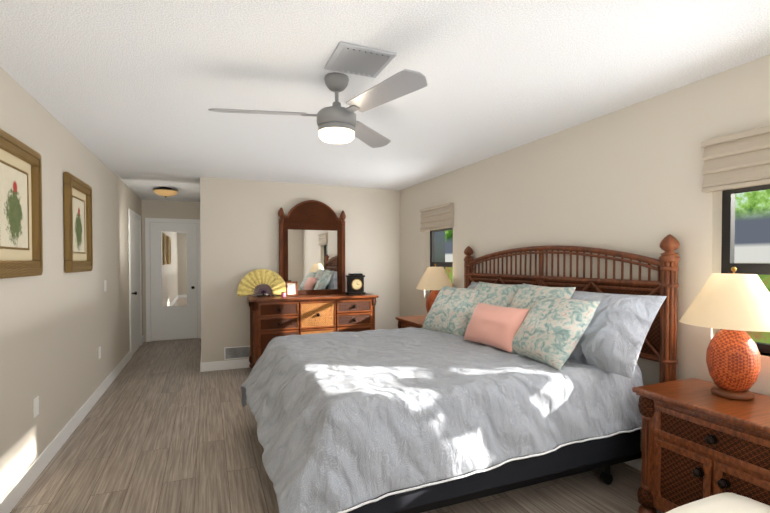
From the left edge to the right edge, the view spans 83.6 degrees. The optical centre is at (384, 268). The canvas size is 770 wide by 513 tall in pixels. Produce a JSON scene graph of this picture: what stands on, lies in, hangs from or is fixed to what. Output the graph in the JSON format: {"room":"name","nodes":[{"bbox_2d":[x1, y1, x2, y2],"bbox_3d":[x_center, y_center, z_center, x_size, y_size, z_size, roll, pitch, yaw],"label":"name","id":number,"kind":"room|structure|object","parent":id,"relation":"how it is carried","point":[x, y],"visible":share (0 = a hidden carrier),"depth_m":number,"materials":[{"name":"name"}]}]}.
{"room":"bedroom","nodes":[
{"label":"bedroom","id":0,"kind":"room"},
{"bbox_2d":[0,67,142,499],"bbox_3d":[-2.371,0.118,2.861,0.150,2.440,10.000,0,1,-22],"label":"wall","id":1,"kind":"structure","parent":0,"point":[59,326],"depth_m":3.16,"materials":[{"name":"beige paint"}]},
{"bbox_2d":[0,128,42,278],"bbox_3d":[-2.093,-0.342,2.443,0.048,0.785,0.730,0,1,-22],"label":"picture","id":2,"kind":"object","parent":1,"relation":"attached to","point":[21,242],"visible":1,"depth_m":2.50,"materials":[{"name":"brown wood"}]},
{"bbox_2d":[33,396,38,417],"bbox_3d":[-2.244,0.890,2.775,0.009,0.120,0.080,0,1,-22],"label":"electrical outlet","id":3,"kind":"object","parent":1,"relation":"attached to","point":[36,406],"visible":0.98,"depth_m":2.76,"materials":[{"name":"white plastic"}]},
{"bbox_2d":[0,351,130,512],"bbox_3d":[-2.031,1.291,2.275,0.017,0.115,8.320,0,1,-22],"label":"baseboard","id":4,"kind":"structure","parent":1,"relation":"attached to","point":[14,494],"depth_m":3.03,"materials":[{"name":"white paint"}]},
{"bbox_2d":[63,172,92,272],"bbox_3d":[-2.596,-0.363,3.663,0.048,0.785,0.710,0,1,-22],"label":"picture","id":5,"kind":"object","parent":1,"relation":"attached to","point":[78,233],"visible":1,"depth_m":3.60,"materials":[{"name":"brown wood"}]},
{"bbox_2d":[98,346,100,358],"bbox_3d":[-2.919,0.862,4.411,0.009,0.120,0.080,0,1,-22],"label":"electrical outlet","id":6,"kind":"object","parent":1,"relation":"attached to","point":[99,351],"visible":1,"depth_m":4.39,"materials":[{"name":"white plastic"}]},
{"bbox_2d":[128,209,141,357],"bbox_3d":[-3.825,0.209,6.612,0.020,2.130,1.100,0,1,-22],"label":"door frame","id":7,"kind":"structure","parent":1,"relation":"attached to","point":[133,213],"depth_m":6.13,"materials":[{"name":"white paint"}]},
{"bbox_2d":[131,215,140,354],"bbox_3d":[-3.797,0.239,6.624,0.079,2.044,0.952,0,1,-22],"label":"door","id":8,"kind":"structure","parent":1,"relation":"in","point":[135,283],"depth_m":6.59,"materials":[{"name":"white paint"}]},
{"bbox_2d":[142,199,199,341],"bbox_3d":[-3.671,0.036,7.652,1.100,2.440,0.150,0,1,-22],"label":"wall","id":9,"kind":"structure","parent":0,"point":[169,209],"depth_m":7.46,"materials":[{"name":"beige paint"}]},
{"bbox_2d":[145,218,200,341],"bbox_3d":[-3.694,0.192,7.553,0.880,2.130,0.020,0,1,-22],"label":"door frame","id":10,"kind":"structure","parent":9,"relation":"attached to","point":[148,288],"depth_m":7.42,"materials":[{"name":"white paint"}]},
{"bbox_2d":[150,222,196,340],"bbox_3d":[-3.681,0.224,7.523,0.732,2.044,0.084,0,1,-22],"label":"hall door","id":11,"kind":"structure","parent":9,"relation":"in","point":[173,255],"depth_m":7.54,"materials":[{"name":"white paint"}]},
{"bbox_2d":[200,177,399,362],"bbox_3d":[-1.457,0.045,7.110,2.880,2.440,2.540,0,1,-22],"label":"wall","id":12,"kind":"structure","parent":0,"point":[239,230],"depth_m":5.65,"materials":[{"name":"beige paint"}]},
{"bbox_2d":[200,359,249,371],"bbox_3d":[-1.055,1.228,5.912,2.724,0.115,0.017,0,1,-22],"label":"baseboard","id":13,"kind":"structure","parent":12,"relation":"attached to","point":[241,363],"depth_m":5.50,"materials":[{"name":"white paint"}]},
{"bbox_2d":[224,346,249,359],"bbox_3d":[-1.900,1.087,5.566,0.330,0.160,0.010,0,1,-22],"label":"air vent","id":14,"kind":"object","parent":12,"relation":"in","point":[239,352],"visible":0.85,"depth_m":5.56,"materials":[{"name":"white metal"}]},
{"bbox_2d":[10,339,662,512],"bbox_3d":[-0.601,1.375,3.613,3.980,0.100,10.000,0,1,-22],"label":"floor","id":15,"kind":"structure","parent":0,"point":[167,426],"depth_m":2.95,"materials":[{"name":"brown wood"}]},
{"bbox_2d":[247,200,378,368],"bbox_3d":[-0.933,0.181,5.657,1.640,2.217,0.522,0,1,-22],"label":"dresser","id":16,"kind":"object","parent":15,"relation":"on","point":[312,248],"visible":0.79,"depth_m":5.71,"materials":[{"name":"wood"}]},
{"bbox_2d":[237,269,285,296],"bbox_3d":[-1.574,0.183,5.558,0.630,0.350,0.126,0,1,-22],"label":"fan","id":17,"kind":"object","parent":16,"relation":"on","point":[252,280],"visible":0.98,"depth_m":5.57,"materials":[{"name":"yellow paper"}]},
{"bbox_2d":[285,281,297,296],"bbox_3d":[-1.206,0.263,5.547,0.150,0.192,0.108,0,1,-22],"label":"photo frame","id":18,"kind":"object","parent":16,"relation":"on","point":[292,288],"visible":1,"depth_m":5.52,"materials":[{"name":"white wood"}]},
{"bbox_2d":[345,273,365,294],"bbox_3d":[-0.405,0.209,5.911,0.250,0.285,0.132,0,1,-22],"label":"mantel clock","id":19,"kind":"object","parent":16,"relation":"on","point":[355,283],"visible":1,"depth_m":5.86,"materials":[{"name":"black wood"}]},
{"bbox_2d":[395,315,426,327],"bbox_3d":[0.511,0.949,5.021,0.525,0.705,0.780,0,1,-22],"label":"nightstand","id":20,"kind":"object","parent":15,"relation":"on","point":[411,321],"visible":0.02,"depth_m":5.06,"materials":[{"name":"wood"}]},
{"bbox_2d":[416,264,453,312],"bbox_3d":[0.579,0.270,4.956,0.450,0.653,0.450,0,1,-22],"label":"lamp","id":21,"kind":"object","parent":20,"relation":"on","point":[435,279],"visible":0.65,"depth_m":4.84,"materials":[{"name":"beige fabric"}]},
{"bbox_2d":[241,234,679,512],"bbox_3d":[0.258,0.557,3.184,2.388,1.550,2.289,0,1,-22],"label":"bed","id":22,"kind":"object","parent":15,"relation":"on","point":[480,385],"visible":0.98,"depth_m":2.49,"materials":[{"name":"fabric"}]},
{"bbox_2d":[241,327,643,512],"bbox_3d":[0.194,0.885,3.163,2.268,0.699,2.212,0,1,-22],"label":"duvet","id":23,"kind":"object","parent":22,"relation":"on","point":[409,419],"depth_m":2.30,"materials":[{"name":"fabric"}]},
{"bbox_2d":[422,286,478,335],"bbox_3d":[0.611,0.385,3.933,0.379,0.419,0.591,0,1,-22],"label":"pillow","id":24,"kind":"object","parent":22,"relation":"attached to","point":[450,314],"depth_m":3.80,"materials":[{"name":"multicoloured fabric"}]},
{"bbox_2d":[464,281,521,334],"bbox_3d":[0.872,0.359,3.662,0.332,0.472,0.578,0,1,-22],"label":"pillow","id":25,"kind":"object","parent":22,"relation":"attached to","point":[502,295],"depth_m":3.66,"materials":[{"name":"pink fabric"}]},
{"bbox_2d":[510,283,575,315],"bbox_3d":[1.072,0.358,3.149,0.325,0.472,0.574,0,1,-22],"label":"pillow","id":26,"kind":"object","parent":22,"relation":"attached to","point":[526,299],"depth_m":3.04,"materials":[{"name":"multicoloured fabric"}]},
{"bbox_2d":[509,296,599,369],"bbox_3d":[1.080,0.393,2.818,0.353,0.402,0.554,0,1,-22],"label":"pillow","id":27,"kind":"object","parent":22,"relation":"attached to","point":[552,332],"depth_m":2.68,"materials":[{"name":"multicoloured fabric"}]},
{"bbox_2d":[632,378,769,512],"bbox_3d":[1.724,0.999,2.082,0.525,0.705,0.780,0,1,-22],"label":"nightstand","id":28,"kind":"object","parent":15,"relation":"on","point":[700,440],"visible":0.98,"depth_m":2.08,"materials":[{"name":"wood"}]},
{"bbox_2d":[679,267,769,400],"bbox_3d":[1.758,0.317,2.176,0.450,0.653,0.450,0,1,-22],"label":"lamp","id":29,"kind":"object","parent":28,"relation":"on","point":[734,307],"visible":1,"depth_m":2.09,"materials":[{"name":"beige fabric"}]},
{"bbox_2d":[666,492,769,512],"bbox_3d":[1.401,1.145,1.454,0.520,0.435,0.770,0,1,-22],"label":"ottoman","id":30,"kind":"object","parent":15,"relation":"on","point":[727,502],"visible":1,"depth_m":1.69,"materials":[{"name":"beige fabric"}]},
{"bbox_2d":[0,0,769,201],"bbox_3d":[-0.601,-1.164,3.569,3.980,0.100,10.000,0,1,-22],"label":"ceiling","id":31,"kind":"structure","parent":0,"point":[129,93],"depth_m":2.39,"materials":[{"name":"white paint"}]},
{"bbox_2d":[153,187,177,197],"bbox_3d":[-3.154,-1.089,6.196,0.330,0.140,0.330,0,1,-22],"label":"hall light","id":32,"kind":"object","parent":31,"relation":"attached to","point":[164,191],"visible":1,"depth_m":6.10,"materials":[{"name":"beige glass"}]},
{"bbox_2d":[208,69,427,147],"bbox_3d":[-0.323,-0.911,2.370,1.199,0.365,1.194,0,1,-22],"label":"ceiling fan","id":33,"kind":"object","parent":31,"relation":"hanging from","point":[337,123],"visible":1,"depth_m":2.38,"materials":[{"name":"silver metal"}]},
{"bbox_2d":[324,42,396,77],"bbox_3d":[-0.136,-1.080,2.259,0.300,0.023,0.300,0,1,-22],"label":"ceiling vent","id":34,"kind":"object","parent":31,"relation":"in","point":[358,60],"visible":1,"depth_m":2.23,"materials":[{"name":"silver metal"}]},
{"bbox_2d":[400,54,769,450],"bbox_3d":[1.654,0.113,3.147,0.150,2.440,7.160,0,1,-22],"label":"wall","id":35,"kind":"structure","parent":0,"point":[629,179],"depth_m":3.01,"materials":[{"name":"beige paint"}]},
{"bbox_2d":[420,202,453,291],"bbox_3d":[0.688,-0.188,5.378,0.181,1.165,0.780,0,1,-22],"label":"window","id":36,"kind":"structure","parent":35,"relation":"in","point":[438,218],"depth_m":5.35,"materials":[{"name":"black"}]},
{"bbox_2d":[424,298,769,358],"bbox_3d":[1.359,0.428,3.782,0.095,0.012,4.200,0,1,-22],"label":"window sill","id":37,"kind":"structure","parent":35,"relation":"attached to","point":[765,356],"depth_m":2.22,"materials":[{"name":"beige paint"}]},
{"bbox_2d":[623,458,641,470],"bbox_3d":[1.576,1.276,3.135,0.017,0.115,7.160,0,1,-22],"label":"baseboard","id":38,"kind":"structure","parent":35,"relation":"attached to","point":[636,463],"depth_m":2.87,"materials":[{"name":"white paint"}]},
{"bbox_2d":[701,125,769,353],"bbox_3d":[2.020,-0.132,2.147,0.181,1.165,0.750,0,1,-22],"label":"window","id":39,"kind":"structure","parent":35,"relation":"in","point":[736,163],"depth_m":2.33,"materials":[{"name":"black"}]},
{"label":"outside","id":40,"kind":"structure","parent":0,"visible":0},
{"bbox_2d":[445,189,769,343],"bbox_3d":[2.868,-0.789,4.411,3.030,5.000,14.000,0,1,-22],"label":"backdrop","id":41,"kind":"structure","parent":40,"point":[752,226],"depth_m":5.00,"materials":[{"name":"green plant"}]}
]}

